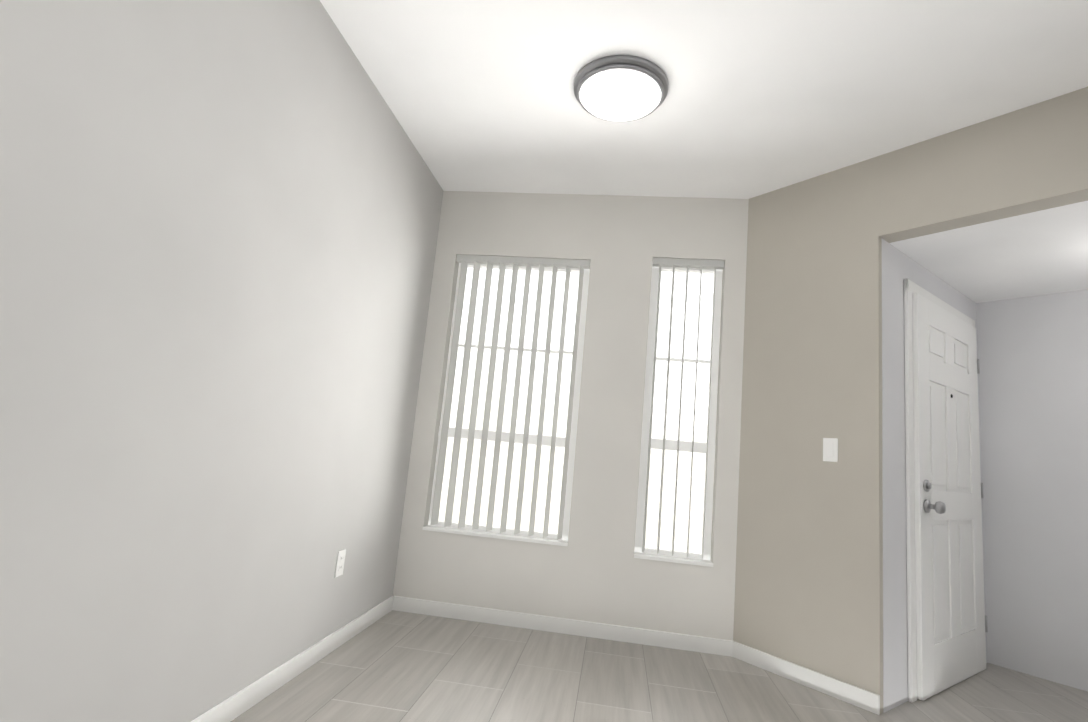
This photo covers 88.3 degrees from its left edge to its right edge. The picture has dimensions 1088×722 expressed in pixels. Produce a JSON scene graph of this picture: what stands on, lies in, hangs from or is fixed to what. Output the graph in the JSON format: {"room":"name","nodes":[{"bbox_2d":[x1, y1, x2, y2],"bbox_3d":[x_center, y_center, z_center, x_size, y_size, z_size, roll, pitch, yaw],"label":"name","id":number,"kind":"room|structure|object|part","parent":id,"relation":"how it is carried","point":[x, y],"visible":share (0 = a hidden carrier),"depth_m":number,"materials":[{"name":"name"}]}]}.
{"room":"empty living room","nodes":[
{"label":"empty living room","id":0,"kind":"room"},
{"bbox_2d":[0,0,442,721],"bbox_3d":[-1.526,-0.717,-1.682,0.150,2.630,10.917,4,-9,8],"label":"wall","id":1,"kind":"structure","parent":0,"point":[218,228],"depth_m":1.65,"materials":[{"name":"white paint"}]},
{"bbox_2d":[335,549,345,577],"bbox_3d":[-0.956,0.950,2.631,0.011,0.116,0.072,4,-9,8],"label":"electrical outlet","id":2,"kind":"object","parent":1,"relation":"attached to","point":[340,563],"visible":1,"depth_m":2.62,"materials":[{"name":"white plastic"}]},
{"bbox_2d":[191,596,879,721],"bbox_3d":[0.316,0.674,-2.155,3.811,0.078,10.617,4,-9,8],"label":"baseboard","id":3,"kind":"structure","parent":1,"relation":"attached to","point":[233,707],"depth_m":2.96,"materials":[{"name":"white wood"}]},
{"bbox_2d":[393,191,748,640],"bbox_3d":[0.237,0.251,3.437,2.343,2.630,0.160,4,-9,8],"label":"wall","id":4,"kind":"structure","parent":0,"point":[595,570],"depth_m":3.33,"materials":[{"name":"white paint"}]},
{"bbox_2d":[422,525,567,545],"bbox_3d":[-0.288,1.035,3.327,0.869,0.018,0.097,4,-9,8],"label":"window sill","id":5,"kind":"structure","parent":4,"relation":"attached to","point":[497,535],"depth_m":3.30,"materials":[{"name":"white wood"}]},
{"bbox_2d":[428,263,589,540],"bbox_3d":[-0.203,0.204,3.524,0.869,1.730,0.075,4,-9,8],"label":"window","id":6,"kind":"structure","parent":4,"relation":"in","point":[546,440],"depth_m":3.48,"materials":[{"name":"white glass"}]},
{"bbox_2d":[430,255,589,539],"bbox_3d":[-0.210,0.179,3.462,0.861,1.698,0.087,4,-9,8],"label":"window blind","id":7,"kind":"object","parent":6,"relation":"attached to","point":[517,262],"visible":0.98,"depth_m":3.46,"materials":[{"name":"white plastic"}]},
{"bbox_2d":[634,552,712,566],"bbox_3d":[0.729,1.125,3.180,0.433,0.018,0.097,4,-9,8],"label":"window sill","id":8,"kind":"structure","parent":4,"relation":"attached to","point":[674,559],"depth_m":3.15,"materials":[{"name":"white wood"}]},
{"bbox_2d":[634,261,722,559],"bbox_3d":[0.817,0.267,3.382,0.433,1.785,0.075,4,-9,8],"label":"window","id":9,"kind":"structure","parent":4,"relation":"in","point":[686,446],"depth_m":3.35,"materials":[{"name":"white glass"}]},
{"bbox_2d":[642,258,723,558],"bbox_3d":[0.810,0.242,3.320,0.425,1.753,0.087,4,-9,8],"label":"window blind","id":10,"kind":"object","parent":9,"relation":"attached to","point":[660,263],"visible":1,"depth_m":3.33,"materials":[{"name":"white plastic"}]},
{"bbox_2d":[231,610,1087,721],"bbox_3d":[1.439,0.914,-1.786,6.561,0.080,12.300,4,-9,8],"label":"floor","id":11,"kind":"structure","parent":0,"point":[395,666],"depth_m":2.52,"materials":[{"name":"tile"}]},
{"bbox_2d":[320,0,1087,198],"bbox_3d":[1.683,-1.762,-1.365,6.561,0.100,12.300,4,-9,8],"label":"ceiling","id":12,"kind":"structure","parent":0,"point":[764,96],"depth_m":2.39,"materials":[{"name":"white paint"}]},
{"bbox_2d":[574,55,667,121],"bbox_3d":[0.340,-1.190,2.500,0.420,0.068,0.420,4,-9,8],"label":"flush-mount light","id":13,"kind":"object","parent":12,"relation":"attached to","point":[620,88],"visible":1,"depth_m":2.42,"materials":[{"name":"white"}]},
{"bbox_2d":[733,87,1087,713],"bbox_3d":[2.129,0.203,2.042,0.120,2.630,3.100,12,-11,-36],"label":"wall","id":14,"kind":"structure","parent":0,"point":[809,574],"depth_m":2.81,"materials":[{"name":"beige paint"}]},
{"bbox_2d":[823,438,837,461],"bbox_3d":[1.429,0.443,2.796,0.009,0.116,0.072,12,-11,-36],"label":"switch plate","id":15,"kind":"object","parent":14,"relation":"attached to","point":[830,449],"visible":1,"depth_m":2.79,"materials":[{"name":"white plastic"}]},
{"bbox_2d":[882,239,1087,712],"bbox_3d":[2.932,0.301,2.199,1.535,2.630,2.583,12,-11,-36],"label":"wall","id":16,"kind":"structure","parent":0,"point":[1032,357],"depth_m":3.23,"materials":[{"name":"white paint"}]},
{"bbox_2d":[904,279,974,702],"bbox_3d":[2.218,0.668,3.086,1.065,2.056,0.018,12,-11,-36],"label":"door frame","id":17,"kind":"structure","parent":16,"relation":"attached to","point":[910,287],"depth_m":2.78,"materials":[{"name":"white wood"}]},
{"bbox_2d":[912,293,987,700],"bbox_3d":[2.226,0.695,3.060,0.697,1.984,0.710,4,-9,8],"label":"entry door","id":18,"kind":"structure","parent":16,"relation":"in","point":[950,631],"depth_m":2.99,"materials":[{"name":"white wood"}]},
{"bbox_2d":[923,480,931,491],"bbox_3d":[1.929,0.627,2.813,0.060,0.060,0.022,12,-11,-36],"label":"lock","id":19,"kind":"object","parent":18,"relation":"attached to","point":[927,485],"depth_m":2.80,"materials":[{"name":"silver metal"}]},
{"bbox_3d":[1.934,0.724,2.779,0.095,0.064,0.095,4,-9,8],"label":"knob","id":20,"kind":"part","parent":18,"relation":"part of","materials":[{"name":"silver metal"}]},
{"bbox_3d":[2.606,0.770,3.332,0.012,1.590,0.012,4,-9,8],"label":"entry door hinges","id":21,"kind":"part","parent":18,"relation":"part of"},
{"bbox_2d":[890,201,1087,302],"bbox_3d":[3.058,-0.590,2.437,1.550,0.080,2.483,12,-11,-36],"label":"ceiling","id":22,"kind":"structure","parent":0,"point":[1041,252],"depth_m":2.88,"materials":[{"name":"white paint"}]},
{"label":"outside","id":23,"kind":"structure","parent":0,"visible":0},
{"bbox_2d":[439,268,712,552],"bbox_3d":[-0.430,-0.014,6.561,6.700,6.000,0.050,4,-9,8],"label":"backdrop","id":24,"kind":"structure","parent":23,"point":[660,399],"depth_m":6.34,"materials":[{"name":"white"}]}
]}

